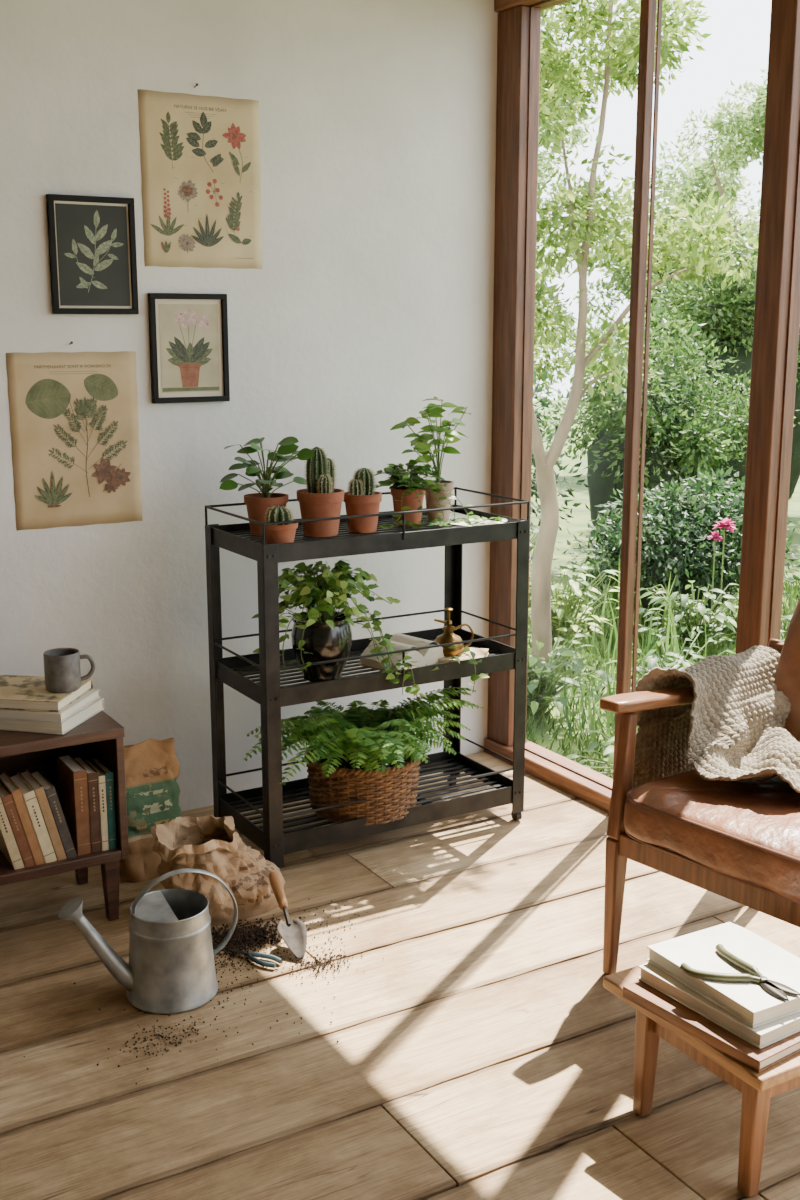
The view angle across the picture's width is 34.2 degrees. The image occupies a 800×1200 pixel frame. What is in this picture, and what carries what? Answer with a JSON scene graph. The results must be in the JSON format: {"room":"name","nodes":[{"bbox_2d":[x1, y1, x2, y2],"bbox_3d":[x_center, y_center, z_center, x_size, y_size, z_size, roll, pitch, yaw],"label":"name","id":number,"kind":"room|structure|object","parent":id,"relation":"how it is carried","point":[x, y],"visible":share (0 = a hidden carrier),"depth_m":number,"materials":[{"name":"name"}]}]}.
{"room":"sunroom","nodes":[
{"label":"sunroom","id":0,"kind":"room"},
{"bbox_2d":[0,0,497,810],"bbox_3d":[-1.531,-0.542,3.431,4.395,2.760,0.150,-7,14,-30],"label":"wall","id":1,"kind":"structure","parent":0,"point":[371,298],"depth_m":3.97,"materials":[{"name":"paint"}]},
{"bbox_2d":[6,351,142,530],"bbox_3d":[-0.926,-0.458,3.724,0.374,0.497,0.004,-7,14,-30],"label":"poster","id":2,"kind":"object","parent":1,"relation":"attached to","point":[74,421],"visible":1,"depth_m":3.72,"materials":[{"name":"beige paper"}]},
{"bbox_2d":[46,194,138,313],"bbox_3d":[-0.860,-0.966,3.646,0.245,0.320,0.020,-7,14,-30],"label":"framed botanical print","id":3,"kind":"object","parent":1,"relation":"attached to","point":[92,239],"visible":1,"depth_m":3.64},
{"bbox_2d":[148,293,229,403],"bbox_3d":[-0.621,-0.743,3.837,0.240,0.315,0.020,-7,14,-30],"label":"framed botanical print","id":4,"kind":"object","parent":1,"relation":"attached to","point":[188,333],"visible":1,"depth_m":3.83},
{"bbox_2d":[137,89,261,268],"bbox_3d":[-0.574,-1.213,3.777,0.372,0.482,0.003,-7,14,-30],"label":"poster","id":5,"kind":"object","parent":1,"relation":"attached to","point":[200,155],"visible":1,"depth_m":3.77,"materials":[{"name":"paper"}]},
{"bbox_2d":[487,5,540,745],"bbox_3d":[0.380,-0.688,4.389,0.080,2.430,0.130,-7,14,-30],"label":"window frame","id":6,"kind":"structure","parent":1,"relation":"attached to","point":[513,23],"depth_m":4.30,"materials":[{"name":"brown wood"}]},
{"bbox_2d":[494,0,570,12],"bbox_3d":[1.649,-1.553,2.028,0.125,0.240,5.090,-7,14,-30],"label":"trim","id":7,"kind":"structure","parent":1,"relation":"attached to","point":[499,5],"depth_m":4.08,"materials":[{"name":"brown wood"}]},
{"bbox_2d":[484,737,612,812],"bbox_3d":[1.649,0.995,2.567,0.125,0.110,5.090,-7,14,-30],"label":"trim","id":8,"kind":"structure","parent":1,"relation":"attached to","point":[599,796],"depth_m":4.33,"materials":[{"name":"brown wood"}]},
{"bbox_2d":[520,0,611,789],"bbox_3d":[0.557,-0.626,4.096,0.012,2.430,0.565,-7,14,-30],"label":"window","id":9,"kind":"structure","parent":1,"relation":"in","point":[531,28],"depth_m":4.24,"materials":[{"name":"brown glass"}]},
{"bbox_2d":[613,0,656,775],"bbox_3d":[0.689,-0.570,3.831,0.032,2.430,0.035,-7,14,-30],"label":"window mullion","id":10,"kind":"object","parent":1,"relation":"attached to","point":[647,7],"depth_m":3.78,"materials":[{"name":"brown wood"}]},
{"bbox_2d":[631,0,662,692],"bbox_3d":[0.835,-0.529,3.636,0.012,2.430,0.457,-7,14,-30],"label":"window","id":11,"kind":"structure","parent":1,"relation":"in","point":[659,10],"depth_m":3.78,"materials":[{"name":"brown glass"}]},
{"bbox_2d":[736,0,799,653],"bbox_3d":[0.973,-0.481,3.408,0.080,2.430,0.086,-7,14,-30],"label":"window frame","id":12,"kind":"structure","parent":1,"relation":"attached to","point":[782,112],"depth_m":3.34,"materials":[{"name":"brown wood"}]},
{"bbox_2d":[768,126,799,642],"bbox_3d":[1.143,-0.421,3.126,0.012,2.430,0.582,-7,14,-30],"label":"window","id":13,"kind":"structure","parent":1,"relation":"in","point":[797,193],"depth_m":3.35,"materials":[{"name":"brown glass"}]},
{"bbox_2d":[0,752,799,1199],"bbox_3d":[-0.176,1.243,1.516,4.145,0.060,5.090,-7,14,-30],"label":"floor","id":14,"kind":"structure","parent":0,"point":[487,1054],"depth_m":2.76,"materials":[{"name":"brown wood"}]},
{"bbox_2d":[0,710,128,920],"bbox_3d":[-1.154,0.589,3.215,0.892,0.516,0.320,-7,14,-30],"label":"bookshelf","id":15,"kind":"object","parent":14,"relation":"on","point":[100,736],"visible":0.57,"depth_m":3.29,"materials":[{"name":"brown wood"}]},
{"bbox_2d":[0,797,23,869],"bbox_3d":[-0.995,0.558,3.233,0.071,0.200,0.150,-7,14,-30],"label":"book","id":16,"kind":"object","parent":15,"relation":"in","point":[8,846],"visible":1,"depth_m":3.18,"materials":[{"name":"paper"}]},
{"bbox_2d":[0,782,34,866],"bbox_3d":[-0.972,0.555,3.247,0.071,0.200,0.150,-7,14,-30],"label":"book","id":17,"kind":"object","parent":15,"relation":"in","point":[6,797],"visible":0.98,"depth_m":3.18,"materials":[{"name":"paper"}]},
{"bbox_2d":[0,771,44,864],"bbox_3d":[-0.951,0.547,3.257,0.071,0.209,0.150,-7,14,-30],"label":"book","id":18,"kind":"object","parent":15,"relation":"in","point":[9,784],"visible":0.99,"depth_m":3.20,"materials":[{"name":"paper"}]},
{"bbox_2d":[10,773,56,862],"bbox_3d":[-0.926,0.550,3.273,0.074,0.201,0.150,-7,14,-30],"label":"book","id":19,"kind":"object","parent":15,"relation":"in","point":[28,794],"visible":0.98,"depth_m":3.21,"materials":[{"name":"paper"}]},
{"bbox_2d":[19,769,66,860],"bbox_3d":[-0.903,0.544,3.286,0.070,0.204,0.150,-7,14,-30],"label":"book","id":20,"kind":"object","parent":15,"relation":"in","point":[39,791],"visible":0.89,"depth_m":3.23,"materials":[{"name":"paper"}]},
{"bbox_2d":[0,698,103,734],"bbox_3d":[-0.931,0.287,3.322,0.270,0.030,0.225,3,12,13],"label":"book","id":21,"kind":"object","parent":15,"relation":"on","point":[48,727],"visible":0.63,"depth_m":3.22,"materials":[{"name":"white paper"}]},
{"bbox_2d":[0,689,99,721],"bbox_3d":[-0.936,0.261,3.315,0.265,0.022,0.225,2,12,12],"label":"book","id":22,"kind":"object","parent":21,"relation":"on","point":[89,697],"visible":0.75,"depth_m":3.21,"materials":[{"name":"paper"}]},
{"bbox_2d":[0,675,92,711],"bbox_3d":[-0.945,0.236,3.309,0.255,0.027,0.215,2,12,9],"label":"book","id":23,"kind":"object","parent":22,"relation":"on","point":[17,692],"visible":0.93,"depth_m":3.25,"materials":[{"name":"beige paper"}]},
{"bbox_2d":[43,648,94,692],"bbox_3d":[-0.837,0.176,3.290,0.124,0.097,0.089,-7,14,-30],"label":"mug","id":24,"kind":"object","parent":23,"relation":"on","point":[62,670],"visible":1,"depth_m":3.25,"materials":[{"name":"grey ceramic"}]},
{"bbox_2d":[31,769,76,858],"bbox_3d":[-0.881,0.544,3.299,0.071,0.200,0.150,-7,14,-30],"label":"book","id":25,"kind":"object","parent":15,"relation":"in","point":[49,789],"visible":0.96,"depth_m":3.24,"materials":[{"name":"paper"}]},
{"bbox_2d":[56,754,90,855],"bbox_3d":[-0.834,0.522,3.322,0.034,0.222,0.150,-7,14,-30],"label":"book","id":26,"kind":"object","parent":15,"relation":"in","point":[71,775],"visible":0.98,"depth_m":3.27,"materials":[{"name":"paper"}]},
{"bbox_2d":[74,755,101,852],"bbox_3d":[-0.807,0.523,3.339,0.026,0.212,0.150,-7,14,-30],"label":"book","id":27,"kind":"object","parent":15,"relation":"in","point":[92,774],"visible":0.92,"depth_m":3.28,"materials":[{"name":"paper"}]},
{"bbox_2d":[85,759,108,850],"bbox_3d":[-0.787,0.527,3.352,0.017,0.200,0.150,-7,14,-30],"label":"book","id":28,"kind":"object","parent":15,"relation":"in","point":[101,777],"visible":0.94,"depth_m":3.29,"materials":[{"name":"paper"}]},
{"bbox_2d":[88,756,116,849],"bbox_3d":[-0.770,0.522,3.361,0.020,0.205,0.150,-7,14,-30],"label":"book","id":29,"kind":"object","parent":15,"relation":"in","point":[109,778],"visible":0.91,"depth_m":3.30,"materials":[{"name":"paper"}]},
{"bbox_2d":[58,868,237,1013],"bbox_3d":[-0.563,0.760,2.944,0.404,0.293,0.208,-5,13,-23],"label":"watering can","id":30,"kind":"object","parent":14,"relation":"on","point":[170,969],"visible":1,"depth_m":2.90,"materials":[{"name":"metal"}]},
{"bbox_2d":[119,738,181,881],"bbox_3d":[-0.708,0.574,3.611,0.194,0.380,0.133,-8,14,-33],"label":"bag","id":31,"kind":"object","parent":14,"relation":"on","point":[152,767],"visible":0.57,"depth_m":3.57,"materials":[{"name":"brown paper"}]},
{"bbox_2d":[24,900,383,1083],"bbox_3d":[-0.404,0.872,3.061,0.670,0.032,0.940,3,12,14],"label":"soil","id":32,"kind":"object","parent":14,"relation":"on","point":[248,935],"visible":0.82,"depth_m":3.19,"materials":[{"name":"brown soil"}]},
{"bbox_2d":[150,815,284,925],"bbox_3d":[-0.469,0.687,3.386,0.360,0.254,0.238,-9,15,-35],"label":"bag","id":33,"kind":"object","parent":14,"relation":"on","point":[209,843],"visible":0.8,"depth_m":3.32,"materials":[{"name":"brown paper"}]},
{"bbox_2d":[228,948,282,967],"bbox_3d":[-0.353,0.860,3.138,0.146,0.011,0.047,7,14,30],"label":"hand pruner","id":34,"kind":"object","parent":14,"relation":"on","point":[251,955],"visible":1,"depth_m":3.13,"materials":[{"name":"metal"}]},
{"bbox_2d":[268,872,306,959],"bbox_3d":[-0.277,0.781,3.242,0.071,0.118,0.270,-3,12,-12],"label":"trowel","id":35,"kind":"object","parent":14,"relation":"on","point":[293,933],"visible":1,"depth_m":3.21,"materials":[{"name":"metal"}]},
{"bbox_2d":[205,487,529,867],"bbox_3d":[-0.089,0.206,3.873,0.860,0.994,0.406,-7,14,-30],"label":"cart","id":36,"kind":"object","parent":14,"relation":"on","point":[236,538],"visible":0.81,"depth_m":3.78,"materials":[{"name":"metal"}]},
{"bbox_2d":[219,436,313,535],"bbox_3d":[-0.372,-0.327,3.691,0.271,0.279,0.267,0,12,1],"label":"potted plant","id":37,"kind":"object","parent":36,"relation":"on","point":[257,504],"visible":0.98,"depth_m":3.67,"materials":[{"name":"green plant"}]},
{"bbox_2d":[260,505,297,543],"bbox_3d":[-0.324,-0.199,3.485,0.101,0.114,0.101,-7,14,-30],"label":"potted cactus","id":38,"kind":"object","parent":36,"relation":"on","point":[279,533],"visible":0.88,"depth_m":3.46,"materials":[{"name":"ceramic"}]},
{"bbox_2d":[260,520,297,543],"bbox_3d":[-0.324,-0.175,3.490,0.101,0.066,0.101,-7,14,-30],"label":"pot","id":39,"kind":"object","parent":38,"relation":"on","point":[279,533],"depth_m":3.45,"materials":[{"name":"ceramic"}]},
{"bbox_2d":[297,447,343,536],"bbox_3d":[-0.225,-0.310,3.681,0.135,0.250,0.135,-1,12,-2],"label":"potted cactus","id":40,"kind":"object","parent":36,"relation":"on","point":[320,499],"visible":0.99,"depth_m":3.65,"materials":[{"name":"ceramic"}]},
{"bbox_2d":[297,488,343,536],"bbox_3d":[-0.225,-0.248,3.694,0.135,0.125,0.135,-7,14,-30],"label":"pot","id":41,"kind":"object","parent":40,"relation":"on","point":[314,503],"depth_m":3.65,"materials":[{"name":"ceramic"}]},
{"bbox_2d":[304,745,420,824],"bbox_3d":[-0.109,0.530,3.865,0.349,0.174,0.349,-4,13,-19],"label":"wicker basket","id":42,"kind":"object","parent":36,"relation":"on","point":[388,793],"visible":0.73,"depth_m":3.73,"materials":[{"name":"brown wicker"}]},
{"bbox_2d":[243,686,482,784],"bbox_3d":[-0.098,0.400,3.796,0.690,0.200,0.588,-1,12,-3],"label":"fern","id":43,"kind":"object","parent":42,"relation":"in","point":[360,737],"visible":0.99,"depth_m":3.71,"materials":[{"name":"plant"}]},
{"bbox_2d":[343,467,381,532],"bbox_3d":[-0.108,-0.291,3.750,0.113,0.184,0.113,-9,15,-35],"label":"potted cactus","id":44,"kind":"object","parent":36,"relation":"on","point":[361,498],"visible":1,"depth_m":3.72,"materials":[{"name":"ceramic"}]},
{"bbox_2d":[343,491,381,532],"bbox_3d":[-0.108,-0.254,3.758,0.113,0.110,0.113,-7,14,-30],"label":"pot","id":45,"kind":"object","parent":44,"relation":"on","point":[356,502],"depth_m":3.72,"materials":[{"name":"ceramic"}]},
{"bbox_2d":[216,626,514,706],"bbox_3d":[-0.089,0.189,3.869,0.848,0.052,0.388,-7,14,-30],"label":"shelf","id":46,"kind":"object","parent":36,"relation":"attached to","point":[231,671],"depth_m":3.75,"materials":[{"name":"metal"}]},
{"bbox_2d":[220,750,512,853],"bbox_3d":[-0.089,0.604,3.957,0.848,0.056,0.388,-7,14,-30],"label":"shelf","id":47,"kind":"object","parent":36,"relation":"attached to","point":[232,805],"depth_m":3.89,"materials":[{"name":"metal"}]},
{"bbox_2d":[211,506,522,562],"bbox_3d":[-0.089,-0.198,3.787,0.848,0.050,0.388,-7,14,-30],"label":"shelf","id":48,"kind":"object","parent":36,"relation":"attached to","point":[236,538],"depth_m":3.65,"materials":[{"name":"metal"}]},
{"bbox_2d":[251,560,488,698],"bbox_3d":[-0.077,0.087,3.695,0.685,0.406,0.378,-1,12,-6],"label":"potted trailing plant","id":49,"kind":"object","parent":36,"relation":"on","point":[320,633],"visible":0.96,"depth_m":3.65,"materials":[{"name":"green plant"}]},
{"bbox_2d":[291,611,351,682],"bbox_3d":[-0.223,0.136,3.717,0.174,0.180,0.174,-7,14,-30],"label":"pot","id":50,"kind":"object","parent":49,"relation":"on","point":[325,643],"depth_m":3.65,"materials":[{"name":"black ceramic"}]},
{"bbox_2d":[357,633,444,670],"bbox_3d":[0.014,0.154,3.894,0.230,0.072,0.170,-12,17,-44],"label":"open book","id":51,"kind":"object","parent":36,"relation":"on","point":[430,656],"visible":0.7,"depth_m":3.85,"materials":[{"name":"paper"}]},
{"bbox_2d":[389,397,471,521],"bbox_3d":[0.091,-0.427,3.938,0.230,0.373,0.277,2,12,11],"label":"potted plant","id":52,"kind":"object","parent":36,"relation":"on","point":[420,443],"visible":0.87,"depth_m":3.92,"materials":[{"name":"plant"}]},
{"bbox_2d":[425,480,453,521],"bbox_3d":[0.117,-0.301,3.961,0.093,0.118,0.093,-7,14,-30],"label":"pot","id":53,"kind":"object","parent":52,"relation":"on","point":[432,502],"depth_m":3.93,"materials":[{"name":"ceramic"}]},
{"bbox_2d":[374,459,506,528],"bbox_3d":[0.101,-0.310,3.828,0.428,0.191,0.267,2,12,9],"label":"potted plant","id":54,"kind":"object","parent":36,"relation":"on","point":[407,492],"visible":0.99,"depth_m":3.84,"materials":[{"name":"green plant"}]},
{"bbox_2d":[390,486,425,525],"bbox_3d":[0.024,-0.281,3.885,0.105,0.110,0.105,-7,14,-30],"label":"pot","id":55,"kind":"object","parent":54,"relation":"on","point":[397,492],"depth_m":3.85,"materials":[{"name":"ceramic"}]},
{"bbox_2d":[449,513,471,519],"bbox_3d":[0.161,-0.260,4.044,0.100,0.003,0.120,-5,13,-24],"label":"paper card","id":56,"kind":"object","parent":36,"relation":"on","point":[457,515],"visible":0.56,"depth_m":4.03,"materials":[{"name":"white paper"}]},
{"bbox_2d":[438,648,488,663],"bbox_3d":[0.194,0.171,3.947,0.130,0.016,0.160,3,12,12],"label":"notebook","id":57,"kind":"object","parent":36,"relation":"on","point":[480,652],"visible":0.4,"depth_m":3.92,"materials":[{"name":"beige paper"}]},
{"bbox_2d":[434,607,473,656],"bbox_3d":[0.154,0.091,3.934,0.092,0.144,0.113,11,16,43],"label":"plant mister","id":58,"kind":"object","parent":57,"relation":"on","point":[448,636],"visible":0.91,"depth_m":3.91,"materials":[{"name":"gold metal"}]},
{"bbox_2d":[446,518,506,525],"bbox_3d":[0.239,-0.229,3.896,0.190,0.003,0.130,10,15,38],"label":"paper card","id":59,"kind":"object","parent":36,"relation":"on","point":[459,523],"visible":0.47,"depth_m":3.89,"materials":[{"name":"white paper"}]},
{"bbox_2d":[471,521,497,525],"bbox_3d":[0.255,-0.224,3.859,0.085,0.002,0.120,-3,12,-16],"label":"card","id":60,"kind":"object","parent":59,"relation":"on","point":[482,522],"visible":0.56,"depth_m":3.87,"materials":[{"name":"white paper"}]},
{"bbox_2d":[600,598,799,974],"bbox_3d":[0.940,0.435,2.930,0.735,0.939,0.714,-10,15,-39],"label":"armchair","id":61,"kind":"object","parent":14,"relation":"on","point":[739,842],"visible":0.67,"depth_m":2.84,"materials":[{"name":"brown wood"}]},
{"bbox_2d":[624,770,799,901],"bbox_3d":[0.874,0.494,2.886,0.561,0.151,0.596,-10,15,-39],"label":"seat cushion","id":62,"kind":"object","parent":61,"relation":"on","point":[743,839],"depth_m":2.77,"materials":[{"name":"brown leather"}]},
{"bbox_2d":[633,645,799,792],"bbox_3d":[0.844,0.340,3.017,0.498,0.350,0.527,-10,15,-39],"label":"knitted blanket","id":63,"kind":"object","parent":61,"relation":"on","point":[732,729],"visible":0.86,"depth_m":3.08,"materials":[{"name":"beige fabric"}]},
{"bbox_2d":[774,598,799,741],"bbox_3d":[1.128,0.176,3.034,0.246,0.475,0.524,-10,15,-39],"label":"cushion","id":64,"kind":"object","parent":61,"relation":"on","point":[787,674],"depth_m":3.16,"materials":[{"name":"brown leather"}]},
{"bbox_2d":[603,963,799,1197],"bbox_3d":[0.638,0.881,2.478,0.310,0.250,0.420,-7,14,-30],"label":"stool","id":65,"kind":"object","parent":14,"relation":"on","point":[757,1089],"visible":0.45,"depth_m":2.30,"materials":[{"name":"brown wood"}]},
{"bbox_2d":[623,980,799,1072],"bbox_3d":[0.626,0.753,2.420,0.270,0.022,0.320,-9,15,-35],"label":"book","id":66,"kind":"object","parent":65,"relation":"on","point":[638,992],"visible":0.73,"depth_m":2.31,"materials":[{"name":"beige paper"}]},
{"bbox_2d":[638,962,799,1048],"bbox_3d":[0.638,0.725,2.433,0.240,0.027,0.300,-8,14,-33],"label":"book","id":67,"kind":"object","parent":66,"relation":"on","point":[762,1036],"visible":0.41,"depth_m":2.33,"materials":[{"name":"beige paper"}]},
{"bbox_2d":[646,921,799,1027],"bbox_3d":[0.640,0.694,2.434,0.220,0.030,0.285,-7,14,-29],"label":"book","id":68,"kind":"object","parent":67,"relation":"on","point":[752,1004],"visible":0.99,"depth_m":2.42,"materials":[{"name":"white paper"}]},
{"bbox_2d":[680,944,799,1000],"bbox_3d":[0.612,0.686,2.365,0.127,0.018,0.210,-7,14,-30],"label":"pruning shears","id":69,"kind":"object","parent":68,"relation":"on","point":[775,988],"visible":1,"depth_m":2.36,"materials":[{"name":"metal"}]},
{"label":"outside","id":70,"kind":"structure","parent":0,"visible":0},
{"bbox_2d":[526,399,799,778],"bbox_3d":[9.686,-1.664,15.597,36.560,0.001,29.000,-7,14,-30],"label":"lawn","id":71,"kind":"structure","parent":70,"point":[581,514],"depth_m":9.47,"materials":[{"name":"green plant"}]},
{"bbox_2d":[529,517,562,596],"bbox_3d":[0.582,-0.169,7.024,0.648,0.625,0.653,-7,14,-30],"label":"plant","id":72,"kind":"object","parent":71,"relation":"on","point":[531,526],"visible":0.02,"depth_m":6.94,"materials":[{"name":"green plant"}]},
{"bbox_2d":[535,121,574,298],"bbox_3d":[0.284,-3.658,13.587,2.892,4.892,2.565,3,12,13],"label":"shrub","id":73,"kind":"object","parent":71,"relation":"on","point":[542,165],"visible":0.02,"depth_m":13.77,"materials":[{"name":"green plant"}]},
{"bbox_2d":[531,369,591,530],"bbox_3d":[0.266,-0.682,7.676,1.740,1.411,1.322,-7,14,-30],"label":"shrub","id":74,"kind":"object","parent":71,"relation":"on","point":[544,400],"visible":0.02,"depth_m":7.65,"materials":[{"name":"green plant"}]},
{"bbox_2d":[533,228,590,401],"bbox_3d":[0.511,-1.809,9.899,1.865,2.794,2.044,2,12,9],"label":"shrub","id":75,"kind":"object","parent":71,"relation":"on","point":[552,345],"visible":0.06,"depth_m":9.86,"materials":[{"name":"green plant"}]},
{"bbox_2d":[526,633,612,722],"bbox_3d":[0.561,0.340,5.305,0.685,0.339,0.588,-7,14,-30],"label":"plant","id":76,"kind":"object","parent":71,"relation":"on","point":[540,689],"visible":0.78,"depth_m":5.28,"materials":[{"name":"green plant"}]},
{"bbox_2d":[539,29,599,149],"bbox_3d":[0.698,-3.131,11.539,1.972,4.558,2.059,3,12,15],"label":"tree","id":77,"kind":"object","parent":71,"relation":"on","point":[579,128],"visible":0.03,"depth_m":11.32,"materials":[{"name":"green plant"}]},
{"bbox_2d":[528,563,619,665],"bbox_3d":[0.765,0.073,6.168,0.703,0.504,0.656,-7,14,-30],"label":"plant","id":78,"kind":"object","parent":71,"relation":"on","point":[561,621],"visible":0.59,"depth_m":6.11,"materials":[{"name":"green plant"}]},
{"bbox_2d":[566,728,637,773],"bbox_3d":[0.872,0.561,4.595,0.560,0.205,0.602,5,13,22],"label":"plant","id":79,"kind":"object","parent":71,"relation":"on","point":[608,748],"visible":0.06,"depth_m":4.60,"materials":[{"name":"green plant"}]},
{"bbox_2d":[531,0,758,668],"bbox_3d":[0.719,-1.455,5.612,1.665,3.729,1.375,-3,12,-12],"label":"tree","id":80,"kind":"object","parent":71,"relation":"on","point":[583,223],"visible":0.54,"depth_m":5.49,"materials":[{"name":"green plant"}]},
{"bbox_2d":[541,302,750,550],"bbox_3d":[1.688,-1.049,8.560,1.463,1.778,1.634,-4,13,-20],"label":"shrub","id":81,"kind":"object","parent":71,"relation":"on","point":[682,436],"visible":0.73,"depth_m":8.17,"materials":[{"name":"green plant"}]},
{"bbox_2d":[589,631,735,693],"bbox_3d":[1.147,0.329,5.443,0.582,0.308,0.680,9,15,37],"label":"plant","id":82,"kind":"object","parent":71,"relation":"on","point":[653,660],"visible":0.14,"depth_m":5.45,"materials":[{"name":"green plant"}]},
{"bbox_2d":[526,542,799,777],"bbox_3d":[1.695,0.086,6.028,3.554,0.536,3.676,-7,14,-30],"label":"grass","id":83,"kind":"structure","parent":71,"relation":"on","point":[612,639],"depth_m":5.83,"materials":[{"name":"green plant"}]},
{"bbox_2d":[575,137,760,373],"bbox_3d":[3.468,-3.313,14.762,2.965,3.679,2.397,2,12,9],"label":"shrub","id":84,"kind":"object","parent":71,"relation":"on","point":[730,188],"visible":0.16,"depth_m":14.21,"materials":[{"name":"green plant"}]},
{"bbox_2d":[553,466,799,622],"bbox_3d":[1.541,-0.287,6.971,1.256,0.884,1.367,10,15,39],"label":"shrub","id":85,"kind":"object","parent":71,"relation":"on","point":[676,528],"visible":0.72,"depth_m":6.82,"materials":[{"name":"green plant"}]},
{"bbox_2d":[633,580,738,661],"bbox_3d":[1.409,0.117,6.231,0.622,0.395,0.657,-1,12,-3],"label":"plant","id":86,"kind":"object","parent":71,"relation":"on","point":[690,628],"visible":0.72,"depth_m":6.15,"materials":[{"name":"green plant"}]},
{"bbox_2d":[624,209,799,515],"bbox_3d":[2.613,-1.732,9.990,1.862,2.449,1.742,3,12,16],"label":"shrub","id":87,"kind":"object","parent":71,"relation":"on","point":[731,322],"visible":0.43,"depth_m":9.67,"materials":[{"name":"green plant"}]},
{"bbox_2d":[707,531,722,645],"bbox_3d":[1.567,-0.049,6.518,0.082,0.597,0.083,-7,14,-30],"label":"flower","id":88,"kind":"object","parent":71,"relation":"on","point":[715,536],"visible":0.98,"depth_m":6.47,"materials":[{"name":"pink plant"}]},
{"bbox_2d":[713,518,735,648],"bbox_3d":[1.607,-0.080,6.486,0.119,0.671,0.121,-7,14,-30],"label":"flower","id":89,"kind":"object","parent":71,"relation":"on","point":[725,523],"visible":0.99,"depth_m":6.43,"materials":[{"name":"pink plant"}]},
{"bbox_2d":[675,69,791,497],"bbox_3d":[3.584,-3.078,11.957,2.099,4.281,2.154,4,12,17],"label":"tree","id":90,"kind":"object","parent":71,"relation":"on","point":[746,128],"visible":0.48,"depth_m":11.44,"materials":[{"name":"green plant"}]},
{"bbox_2d":[780,615,791,640],"bbox_3d":[2.030,0.213,6.025,0.656,0.292,0.679,-7,14,-30],"label":"plant","id":91,"kind":"object","parent":71,"relation":"on","point":[788,617],"visible":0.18,"depth_m":6.12,"materials":[{"name":"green plant"}]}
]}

